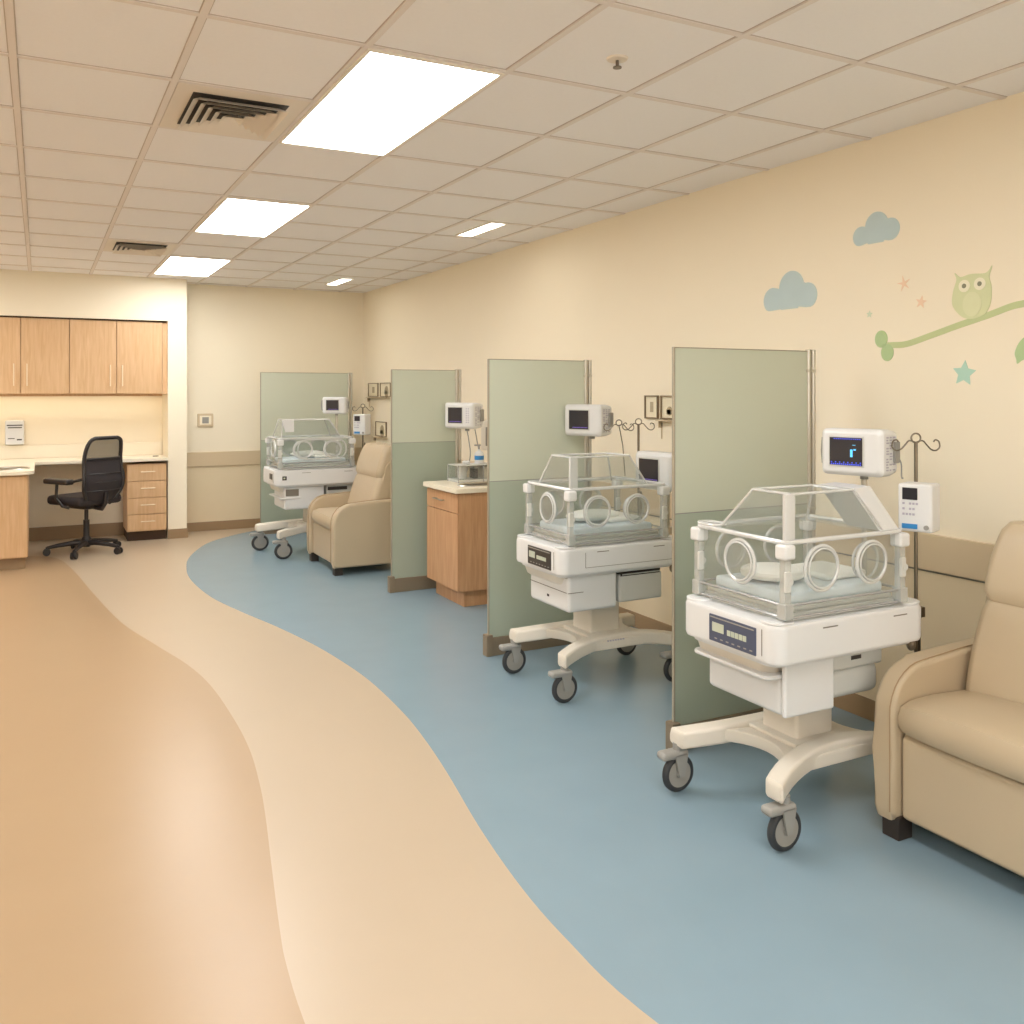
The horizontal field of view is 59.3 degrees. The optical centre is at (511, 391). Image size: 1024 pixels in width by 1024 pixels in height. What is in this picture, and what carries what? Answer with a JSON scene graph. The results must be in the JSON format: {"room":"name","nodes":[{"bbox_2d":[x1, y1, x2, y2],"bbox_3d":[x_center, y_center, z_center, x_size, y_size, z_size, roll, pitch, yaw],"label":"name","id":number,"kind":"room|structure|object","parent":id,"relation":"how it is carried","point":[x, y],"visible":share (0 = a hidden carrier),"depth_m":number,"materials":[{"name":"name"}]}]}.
{"room":"hospital room","nodes":[
{"label":"hospital room","id":0,"kind":"room"},
{"bbox_2d":[0,396,161,527],"bbox_3d":[-5.836,0.400,8.965,4.400,2.300,0.100,0,0,-28],"label":"wall","id":1,"kind":"structure","parent":0,"point":[48,420],"depth_m":9.52,"materials":[{"name":"beige paint"}]},
{"bbox_2d":[5,420,23,444],"bbox_3d":[-5.104,0.415,9.238,0.170,0.250,0.094,0,0,-28],"label":"wall dispenser","id":2,"kind":"object","parent":1,"relation":"attached to","point":[14,429],"visible":1,"depth_m":9.20,"materials":[{"name":"white plastic"}]},
{"bbox_2d":[0,317,68,393],"bbox_3d":[-4.955,-0.362,9.080,0.865,0.765,0.474,0,0,-28],"label":"upper cabinet","id":3,"kind":"object","parent":1,"relation":"attached to","point":[34,352],"visible":1,"depth_m":8.96,"materials":[{"name":"brown wood"}]},
{"bbox_2d":[0,394,161,395],"bbox_3d":[-4.798,0.033,9.278,2.230,0.023,0.070,0,0,-28],"label":"light","id":4,"kind":"object","parent":3,"relation":"attached to","point":[0,394],"visible":0.92,"depth_m":9.39,"materials":[{"name":"beige"}]},
{"bbox_2d":[29,522,123,540],"bbox_3d":[-5.810,1.480,8.915,4.400,0.140,0.012,0,0,-28],"label":"baseboard","id":5,"kind":"structure","parent":1,"relation":"attached to","point":[102,529],"depth_m":9.52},
{"bbox_2d":[69,319,161,393],"bbox_3d":[-4.181,-0.362,9.487,0.881,0.765,0.474,0,0,-28],"label":"upper cabinet","id":6,"kind":"object","parent":1,"relation":"attached to","point":[106,357],"visible":0.98,"depth_m":9.30,"materials":[{"name":"brown wood"}]},
{"bbox_2d":[162,323,166,393],"bbox_3d":[-3.777,-0.362,9.723,0.049,0.765,0.430,0,0,-28],"label":"trim","id":7,"kind":"structure","parent":6,"relation":"attached to","point":[164,325],"depth_m":9.53,"materials":[{"name":"brown wood"}]},
{"bbox_2d":[0,269,186,536],"bbox_3d":[-5.636,0.175,8.787,4.590,2.750,0.600,0,0,-28],"label":"wall","id":8,"kind":"structure","parent":0,"point":[22,292],"depth_m":9.39,"materials":[{"name":"beige paint"}]},
{"bbox_2d":[0,442,161,458],"bbox_3d":[-5.032,0.619,9.311,2.645,0.138,0.023,0,0,-28],"label":"backsplash","id":9,"kind":"structure","parent":8,"relation":"attached to","point":[136,448],"depth_m":9.45,"materials":[{"name":"beige paint"}]},
{"bbox_2d":[0,315,166,322],"bbox_3d":[-4.855,-0.743,8.915,2.690,0.015,0.040,0,0,-28],"label":"trim","id":10,"kind":"structure","parent":8,"relation":"attached to","point":[0,315],"depth_m":9.15,"materials":[{"name":"brown wood"}]},
{"bbox_2d":[167,528,187,538],"bbox_3d":[-3.544,1.500,9.540,0.206,0.100,0.012,0,0,-28],"label":"baseboard","id":11,"kind":"structure","parent":8,"relation":"attached to","point":[183,532],"depth_m":9.53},
{"bbox_2d":[187,284,363,452],"bbox_3d":[-2.748,0.175,10.473,2.090,2.750,0.100,0,0,-28],"label":"wall","id":12,"kind":"structure","parent":0,"point":[235,334],"depth_m":10.29,"materials":[{"name":"beige paint"}]},
{"bbox_2d":[197,413,212,426],"bbox_3d":[-3.423,0.315,10.047,0.170,0.150,0.030,0,0,-28],"label":"thermostat","id":13,"kind":"object","parent":12,"relation":"attached to","point":[206,419],"visible":1,"depth_m":10.04,"materials":[{"name":"beige paint"}]},
{"bbox_2d":[187,518,259,531],"bbox_3d":[-2.722,1.500,10.422,2.090,0.100,0.014,0,0,-28],"label":"baseboard","id":14,"kind":"structure","parent":12,"relation":"attached to","point":[243,523],"depth_m":10.13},
{"bbox_2d":[187,461,357,522],"bbox_3d":[-2.724,1.140,10.426,2.090,0.620,0.006,0,0,-28],"label":"wainscot panel","id":15,"kind":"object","parent":12,"relation":"attached to","point":[231,492],"depth_m":10.15,"materials":[{"name":"beige paint"}]},
{"bbox_2d":[187,447,361,466],"bbox_3d":[-2.720,0.750,10.419,2.090,0.160,0.022,0,0,-28],"label":"trim","id":16,"kind":"structure","parent":12,"relation":"attached to","point":[223,458],"depth_m":10.14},
{"bbox_2d":[0,527,1023,1023],"bbox_3d":[-1.619,1.550,3.385,6.680,0.001,13.900,0,0,-28],"label":"floor","id":17,"kind":"structure","parent":0,"point":[240,783],"depth_m":3.13,"materials":[{"name":"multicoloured plastic"}]},
{"bbox_2d":[0,475,28,569],"bbox_3d":[-5.062,1.137,8.050,1.300,0.825,1.100,0,0,-28],"label":"base cabinet","id":18,"kind":"object","parent":17,"relation":"on","point":[14,490],"visible":0.85,"depth_m":7.82,"materials":[{"name":"brown wood"}]},
{"bbox_2d":[0,442,167,475],"bbox_3d":[-4.639,0.636,8.562,2.645,0.172,1.715,0,0,-28],"label":"countertop","id":19,"kind":"structure","parent":18,"relation":"on","point":[14,459],"depth_m":9.33,"materials":[{"name":"laminate"}]},
{"bbox_2d":[0,467,29,470],"bbox_3d":[-4.569,0.687,8.015,0.496,0.016,0.356,0,0,-28],"label":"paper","id":20,"kind":"object","parent":19,"relation":"in","point":[1,468],"depth_m":8.07,"materials":[{"name":"paper"}]},
{"bbox_2d":[43,435,124,559],"bbox_3d":[-4.085,0.984,8.691,0.724,1.132,0.693,0,0,27],"label":"office chair","id":21,"kind":"object","parent":17,"relation":"on","point":[103,475],"visible":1,"depth_m":8.52,"materials":[{"name":"black fabric"}]},
{"bbox_2d":[123,461,165,540],"bbox_3d":[-3.912,1.150,9.585,0.385,0.800,0.530,0,0,-28],"label":"drawer pedestal","id":22,"kind":"object","parent":17,"relation":"on","point":[144,489],"visible":0.99,"depth_m":9.39,"materials":[{"name":"brown wood"}]},
{"bbox_2d":[258,372,351,533],"bbox_3d":[-2.287,0.665,10.037,1.067,1.770,0.056,0,0,-28],"label":"glass wall","id":23,"kind":"structure","parent":17,"relation":"on","point":[283,395],"depth_m":9.98,"materials":[{"name":"green glass"}]},
{"bbox_2d":[250,404,373,558],"bbox_3d":[-1.895,0.834,8.783,1.183,1.432,0.650,0,0,-28],"label":"incubator","id":24,"kind":"object","parent":17,"relation":"on","point":[295,481],"visible":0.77,"depth_m":8.49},
{"bbox_2d":[263,463,356,487],"bbox_3d":[-1.919,0.802,8.714,0.871,0.169,0.544,0,0,-28],"label":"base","id":25,"kind":"object","parent":24,"relation":"on","point":[335,475],"depth_m":8.47,"materials":[{"name":"white"}]},
{"bbox_2d":[268,459,352,468],"bbox_3d":[-1.948,0.574,8.688,0.712,0.273,0.499,0,0,-28],"label":"mattress","id":26,"kind":"object","parent":24,"relation":"attached to","point":[278,463],"depth_m":8.50,"materials":[{"name":"white plastic"}]},
{"bbox_2d":[290,450,333,457],"bbox_3d":[-1.929,0.595,8.695,0.428,0.065,0.235,0,0,-28],"label":"bedding","id":27,"kind":"object","parent":24,"relation":"on","point":[317,454],"visible":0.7,"depth_m":8.61,"materials":[{"name":"white fabric"}]},
{"bbox_2d":[321,397,348,414],"bbox_3d":[-1.791,0.144,9.117,0.277,0.188,0.170,0,0,4],"label":"patient monitor","id":28,"kind":"object","parent":24,"relation":"attached to","point":[331,405],"visible":1,"depth_m":9.04,"materials":[{"name":"white plastic"}]},
{"bbox_2d":[306,443,390,575],"bbox_3d":[-1.379,1.012,8.085,0.726,1.075,0.860,0,0,-28],"label":"recliner armchair","id":29,"kind":"object","parent":17,"relation":"on","point":[352,528],"visible":0.83,"depth_m":7.76,"materials":[{"name":"beige leather"}]},
{"bbox_2d":[388,369,460,592],"bbox_3d":[-0.676,0.685,7.099,0.627,1.730,0.056,0,0,-28],"label":"partition","id":30,"kind":"structure","parent":17,"relation":"on","point":[422,447],"depth_m":7.05,"materials":[{"name":"green glass"}]},
{"bbox_2d":[445,403,483,430],"bbox_3d":[-0.378,0.196,7.114,0.331,0.224,0.203,0,0,35],"label":"patient monitor","id":31,"kind":"object","parent":30,"relation":"attached to","point":[466,416],"visible":1,"depth_m":7.01,"materials":[{"name":"white plastic"}]},
{"bbox_2d":[467,430,470,470],"bbox_3d":[-0.359,0.491,7.085,0.071,0.394,0.014,0,0,7],"label":"cable","id":32,"kind":"object","parent":31,"relation":"hanging from","point":[467,430],"visible":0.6,"depth_m":7.08,"materials":[{"name":"grey plastic"}]},
{"bbox_2d":[423,480,486,606],"bbox_3d":[-0.178,1.115,6.847,0.830,0.869,0.630,0,0,-28],"label":"base cabinet","id":33,"kind":"object","parent":17,"relation":"on","point":[456,512],"visible":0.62,"depth_m":6.51,"materials":[{"name":"brown wood"}]},
{"bbox_2d":[423,480,486,493],"bbox_3d":[-0.178,0.706,6.847,0.830,0.036,0.630,0,0,-28],"label":"countertop","id":34,"kind":"structure","parent":33,"relation":"on","point":[443,485],"depth_m":6.55,"materials":[{"name":"beige laminate"}]},
{"bbox_2d":[447,462,486,482],"bbox_3d":[-0.264,0.621,6.977,0.428,0.131,0.208,0,0,-28],"label":"acrylic organizer","id":35,"kind":"object","parent":34,"relation":"on","point":[479,479],"visible":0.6,"depth_m":6.88,"materials":[{"name":"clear plastic"}]},
{"bbox_2d":[457,466,466,478],"bbox_3d":[-0.383,0.614,6.903,0.076,0.101,0.076,0,0,-28],"label":"canister","id":36,"kind":"object","parent":35,"relation":"in","point":[462,469],"visible":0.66,"depth_m":6.87,"materials":[{"name":"white ceramic"}]},
{"bbox_2d":[469,466,477,477],"bbox_3d":[-0.294,0.617,6.950,0.040,0.094,0.084,0,0,-28],"label":"box","id":37,"kind":"object","parent":35,"relation":"in","point":[473,469],"visible":0.87,"depth_m":6.92,"materials":[{"name":"grey"}]},
{"bbox_2d":[474,444,483,463],"bbox_3d":[-0.256,0.480,6.981,0.077,0.148,0.074,0,0,-28],"label":"sanitizer bottle","id":38,"kind":"object","parent":35,"relation":"on","point":[479,455],"visible":1,"depth_m":6.96,"materials":[{"name":"white plastic"}]},
{"bbox_2d":[478,465,486,477],"bbox_3d":[-0.188,0.619,7.005,0.120,0.090,0.101,0,0,-28],"label":"carton","id":39,"kind":"object","parent":35,"relation":"in","point":[480,468],"visible":0.37,"depth_m":6.97,"materials":[{"name":"beige cardboard"}]},
{"bbox_2d":[457,482,486,485],"bbox_3d":[-0.213,0.688,6.688,0.414,0.014,0.214,0,0,-28],"label":"sink","id":40,"kind":"object","parent":34,"relation":"in","point":[478,483],"depth_m":6.68,"materials":[{"name":"metal"}]},
{"bbox_2d":[483,359,591,656],"bbox_3d":[0.173,0.675,5.455,0.752,1.750,0.056,0,0,-28],"label":"partition","id":41,"kind":"structure","parent":17,"relation":"on","point":[527,400],"depth_m":5.39,"materials":[{"name":"green glass"}]},
{"bbox_2d":[499,418,671,702],"bbox_3d":[0.479,0.851,4.902,0.944,1.398,0.607,0,0,-28],"label":"incubator","id":42,"kind":"object","parent":17,"relation":"on","point":[585,568],"visible":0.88,"depth_m":4.69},
{"bbox_2d":[565,404,612,438],"bbox_3d":[0.466,0.180,5.477,0.310,0.210,0.190,0,0,40],"label":"patient monitor","id":43,"kind":"object","parent":42,"relation":"attached to","point":[589,420],"visible":0.98,"depth_m":5.38,"materials":[{"name":"white plastic"}]},
{"bbox_2d":[517,533,671,577],"bbox_3d":[0.454,0.851,4.836,0.751,0.158,0.508,0,0,-28],"label":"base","id":44,"kind":"object","parent":42,"relation":"on","point":[551,556],"depth_m":4.62,"materials":[{"name":"white"}]},
{"bbox_2d":[528,523,663,544],"bbox_3d":[0.446,0.627,4.814,0.597,0.275,0.452,0,0,-28],"label":"tray","id":45,"kind":"object","parent":42,"relation":"attached to","point":[550,533],"depth_m":4.65,"materials":[{"name":"clear plastic"}]},
{"bbox_2d":[566,509,640,521],"bbox_3d":[0.468,0.658,4.831,0.400,0.060,0.220,0,0,-28],"label":"bedding","id":46,"kind":"object","parent":42,"relation":"on","point":[593,514],"visible":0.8,"depth_m":4.75,"materials":[{"name":"white fabric"}]},
{"bbox_2d":[636,451,671,492],"bbox_3d":[0.842,0.446,5.021,0.206,0.228,0.337,0,0,-34],"label":"patient monitor","id":47,"kind":"object","parent":42,"relation":"attached to","point":[653,465],"visible":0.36,"depth_m":4.93,"materials":[{"name":"white plastic"}]},
{"bbox_2d":[666,347,815,748],"bbox_3d":[1.063,0.675,4.082,0.872,1.750,0.056,0,0,-28],"label":"glass wall","id":48,"kind":"structure","parent":17,"relation":"on","point":[743,420],"depth_m":4.02,"materials":[{"name":"green glass"}]},
{"bbox_2d":[657,433,940,851],"bbox_3d":[1.125,0.853,3.445,0.974,1.393,0.607,0,0,-28],"label":"incubator","id":49,"kind":"object","parent":17,"relation":"on","point":[788,648],"visible":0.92,"depth_m":3.21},
{"bbox_2d":[698,577,900,619],"bbox_3d":[1.063,0.636,3.351,0.584,0.257,0.467,0,0,-28],"label":"tray","id":50,"kind":"object","parent":49,"relation":"attached to","point":[806,598],"depth_m":3.19,"materials":[{"name":"clear plastic"}]},
{"bbox_2d":[740,560,865,581],"bbox_3d":[1.066,0.660,3.364,0.465,0.056,0.245,0,0,-28],"label":"bedding","id":51,"kind":"object","parent":49,"relation":"on","point":[824,570],"visible":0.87,"depth_m":3.29,"materials":[{"name":"white fabric"}]},
{"bbox_2d":[686,593,920,667],"bbox_3d":[1.086,0.851,3.372,0.751,0.158,0.508,0,0,-28],"label":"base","id":52,"kind":"object","parent":49,"relation":"on","point":[765,638],"depth_m":3.15,"materials":[{"name":"white"}]},
{"bbox_2d":[821,428,899,478],"bbox_3d":[1.392,0.248,3.611,0.184,0.204,0.301,0,0,-41],"label":"patient monitor","id":53,"kind":"object","parent":49,"relation":"attached to","point":[864,453],"visible":0.98,"depth_m":3.52,"materials":[{"name":"white plastic"}]},
{"bbox_2d":[872,521,1023,876],"bbox_3d":[1.786,1.012,2.959,0.726,1.075,0.860,0,0,-28],"label":"recliner armchair","id":54,"kind":"object","parent":17,"relation":"on","point":[948,742],"visible":1,"depth_m":3.07,"materials":[{"name":"beige leather"}]},
{"bbox_2d":[0,0,1023,292],"bbox_3d":[-1.619,-1.247,3.385,6.880,0.106,14.100,0,0,-28],"label":"ceiling","id":55,"kind":"structure","parent":0,"point":[707,93],"depth_m":3.84,"materials":[{"name":"tile"}]},
{"bbox_2d":[103,239,177,256],"bbox_3d":[-3.083,-1.183,7.449,0.516,0.034,0.644,0,0,-28],"label":"ceiling vent","id":56,"kind":"object","parent":55,"relation":"in","point":[116,246],"visible":1,"depth_m":7.37,"materials":[{"name":"beige metal"}]},
{"bbox_2d":[153,256,231,276],"bbox_3d":[-3.070,-1.193,8.594,0.534,0.010,1.320,0,0,-28],"label":"recessed light","id":57,"kind":"object","parent":55,"relation":"in","point":[173,265],"visible":1,"depth_m":8.55,"materials":[{"name":"beige plastic"}]},
{"bbox_2d":[159,82,310,140],"bbox_3d":[-1.209,-1.183,3.879,0.516,0.034,0.644,0,0,-28],"label":"ceiling vent","id":58,"kind":"object","parent":55,"relation":"in","point":[193,108],"visible":1,"depth_m":3.82,"materials":[{"name":"beige metal"}]},
{"bbox_2d":[193,197,311,236],"bbox_3d":[-1.821,-1.193,6.214,0.534,0.010,1.320,0,0,-28],"label":"recessed light","id":59,"kind":"object","parent":55,"relation":"in","point":[232,216],"visible":1,"depth_m":6.13,"materials":[{"name":"beige plastic"}]},
{"bbox_2d":[325,278,353,285],"bbox_3d":[-1.875,-1.193,9.745,0.140,0.010,0.600,0,0,-28],"label":"recessed light","id":60,"kind":"object","parent":55,"relation":"in","point":[339,281],"visible":1,"depth_m":9.71,"materials":[{"name":"beige plastic"}]},
{"bbox_2d":[328,279,348,284],"bbox_3d":[-1.875,-1.194,9.745,0.116,0.004,0.576,0,0,-28],"label":"diffuser","id":61,"kind":"object","parent":60,"relation":"attached to","point":[338,281],"depth_m":9.75,"materials":[{"name":"white plastic"}]},
{"bbox_2d":[278,48,503,156],"bbox_3d":[-0.571,-1.193,3.834,0.534,0.010,1.320,0,0,-28],"label":"recessed light","id":62,"kind":"object","parent":55,"relation":"in","point":[383,100],"visible":1,"depth_m":3.71,"materials":[{"name":"beige plastic"}]},
{"bbox_2d":[455,221,507,236],"bbox_3d":[-0.229,-1.193,6.611,0.140,0.010,0.600,0,0,-28],"label":"recessed light","id":63,"kind":"object","parent":55,"relation":"in","point":[491,225],"visible":1,"depth_m":6.59,"materials":[{"name":"beige plastic"}]},
{"bbox_2d":[461,223,503,235],"bbox_3d":[-0.229,-1.194,6.611,0.116,0.004,0.576,0,0,-28],"label":"diffuser","id":64,"kind":"object","parent":63,"relation":"attached to","point":[485,227],"depth_m":6.60,"materials":[{"name":"white plastic"}]},
{"bbox_2d":[606,54,627,69],"bbox_3d":[0.379,-1.183,3.237,0.080,0.035,0.080,0,0,-28],"label":"sprinkler","id":65,"kind":"object","parent":55,"relation":"attached to","point":[616,59],"visible":1,"depth_m":3.23,"materials":[{"name":"beige metal"}]},
{"bbox_2d":[364,92,1023,543],"bbox_3d":[1.429,0.175,4.873,0.100,2.750,13.900,0,0,-28],"label":"wall","id":66,"kind":"structure","parent":0,"point":[697,269],"depth_m":4.53,"materials":[{"name":"beige paint"}]},
{"bbox_2d":[368,383,378,396],"bbox_3d":[-1.630,-0.025,10.574,0.016,0.160,0.340,0,0,-28],"label":"framed print","id":67,"kind":"object","parent":66,"relation":"attached to","point":[373,388],"visible":1,"depth_m":10.57,"materials":[{"name":"brown"}]},
{"bbox_2d":[366,397,381,406],"bbox_3d":[-1.520,0.123,10.327,0.050,0.120,0.850,0,0,-28],"label":"wall ledge","id":68,"kind":"object","parent":66,"relation":"attached to","point":[368,398],"visible":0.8,"depth_m":10.70,"materials":[{"name":"beige wood"}]},
{"bbox_2d":[372,436,387,442],"bbox_3d":[-1.520,0.578,10.327,0.050,0.120,0.420,0,0,-28],"label":"wall ledge","id":69,"kind":"object","parent":66,"relation":"attached to","point":[374,437],"visible":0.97,"depth_m":10.48,"materials":[{"name":"beige wood"}]},
{"bbox_2d":[375,421,386,436],"bbox_3d":[-1.505,0.431,10.335,0.016,0.182,0.360,0,0,-28],"label":"framed print","id":70,"kind":"object","parent":66,"relation":"attached to","point":[380,427],"visible":1,"depth_m":10.33,"materials":[{"name":"brown"}]},
{"bbox_2d":[380,383,390,397],"bbox_3d":[-1.435,-0.019,10.202,0.016,0.172,0.340,0,0,-28],"label":"framed print","id":71,"kind":"object","parent":66,"relation":"attached to","point":[385,388],"visible":0.84,"depth_m":10.20,"materials":[{"name":"brown paper"}]},
{"bbox_2d":[481,420,486,449],"bbox_3d":[-0.171,0.370,7.703,0.102,0.260,0.240,0,0,-28],"label":"wall dispenser","id":72,"kind":"object","parent":66,"relation":"attached to","point":[484,427],"visible":0.19,"depth_m":7.72,"materials":[{"name":"white plastic"}]},
{"bbox_2d":[644,395,658,418],"bbox_3d":[0.894,0.096,5.766,0.016,0.148,0.140,0,0,-28],"label":"framed print","id":73,"kind":"object","parent":66,"relation":"attached to","point":[651,402],"visible":1,"depth_m":5.77,"materials":[{"name":"brown"}]},
{"bbox_2d":[655,420,671,438],"bbox_3d":[0.963,0.235,5.599,0.050,0.120,0.170,0,0,-28],"label":"wall ledge","id":74,"kind":"object","parent":66,"relation":"attached to","point":[659,421],"visible":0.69,"depth_m":5.67,"materials":[{"name":"beige wood"}]},
{"bbox_2d":[660,395,671,418],"bbox_3d":[0.973,0.096,5.616,0.016,0.148,0.140,0,0,-28],"label":"framed print","id":75,"kind":"object","parent":66,"relation":"attached to","point":[665,401],"visible":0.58,"depth_m":5.63,"materials":[{"name":"brown"}]},
{"bbox_2d":[461,459,994,582],"bbox_3d":[1.375,0.709,4.844,0.022,0.168,13.700,0,0,-28],"label":"trim","id":76,"kind":"structure","parent":66,"relation":"attached to","point":[943,555],"depth_m":4.05,"materials":[{"name":"brown"}]},
{"bbox_2d":[619,606,874,721],"bbox_3d":[1.379,1.500,4.846,0.012,0.100,13.700,0,0,-28],"label":"baseboard","id":77,"kind":"structure","parent":66,"relation":"attached to","point":[864,707],"depth_m":4.38,"materials":[{"name":"brown wood"}]},
{"bbox_2d":[592,504,985,700],"bbox_3d":[1.382,1.120,4.848,0.006,0.660,13.700,0,0,-28],"label":"wainscoting","id":78,"kind":"structure","parent":66,"relation":"attached to","point":[953,606],"depth_m":3.99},
{"bbox_2d":[764,271,816,310],"bbox_3d":[1.454,-0.534,4.715,0.003,0.198,0.378,0,0,-28],"label":"decal","id":79,"kind":"object","parent":66,"relation":"attached to","point":[793,292],"visible":1,"depth_m":4.70,"materials":[{"name":"blue paint"}]},
{"bbox_2d":[853,212,899,245],"bbox_3d":[1.710,-0.773,4.229,0.003,0.146,0.267,0,0,-28],"label":"decal","id":80,"kind":"object","parent":66,"relation":"attached to","point":[878,228],"visible":1,"depth_m":4.22,"materials":[{"name":"blue paint"}]},
{"bbox_2d":[897,276,909,290],"bbox_3d":[1.781,-0.494,4.093,0.003,0.072,0.071,0,0,-28],"label":"decal","id":81,"kind":"object","parent":66,"relation":"attached to","point":[903,283],"visible":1,"depth_m":4.09,"materials":[{"name":"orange paint"}]},
{"bbox_2d":[916,296,925,307],"bbox_3d":[1.825,-0.402,4.010,0.003,0.057,0.056,0,0,-28],"label":"decal","id":82,"kind":"object","parent":66,"relation":"attached to","point":[921,301],"visible":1,"depth_m":4.01,"materials":[{"name":"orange paint"}]},
{"bbox_2d":[875,300,1023,360],"bbox_3d":[1.999,-0.314,3.677,0.004,0.341,1.253,0,0,-28],"label":"decal","id":83,"kind":"object","parent":66,"relation":"attached to","point":[881,338],"visible":1,"depth_m":3.96,"materials":[{"name":"green paint"}]},
{"bbox_2d":[953,360,975,383],"bbox_3d":[1.923,-0.083,3.823,0.003,0.104,0.106,0,0,-28],"label":"decal","id":84,"kind":"object","parent":66,"relation":"attached to","point":[964,373],"visible":1,"depth_m":3.82,"materials":[{"name":"teal paint"}]},
{"bbox_2d":[952,266,991,318],"bbox_3d":[1.936,-0.415,3.792,0.008,0.214,0.184,0,0,-28],"label":"decal","id":85,"kind":"object","parent":66,"relation":"attached to","point":[972,293],"visible":1,"depth_m":3.79,"materials":[{"name":"green paint"}]},
{"bbox_2d":[1015,338,1023,363],"bbox_3d":[2.053,-0.179,3.575,0.003,0.130,0.116,0,0,-28],"label":"decal","id":86,"kind":"object","parent":66,"relation":"attached to","point":[1019,352],"visible":1,"depth_m":3.60,"materials":[{"name":"green paint"}]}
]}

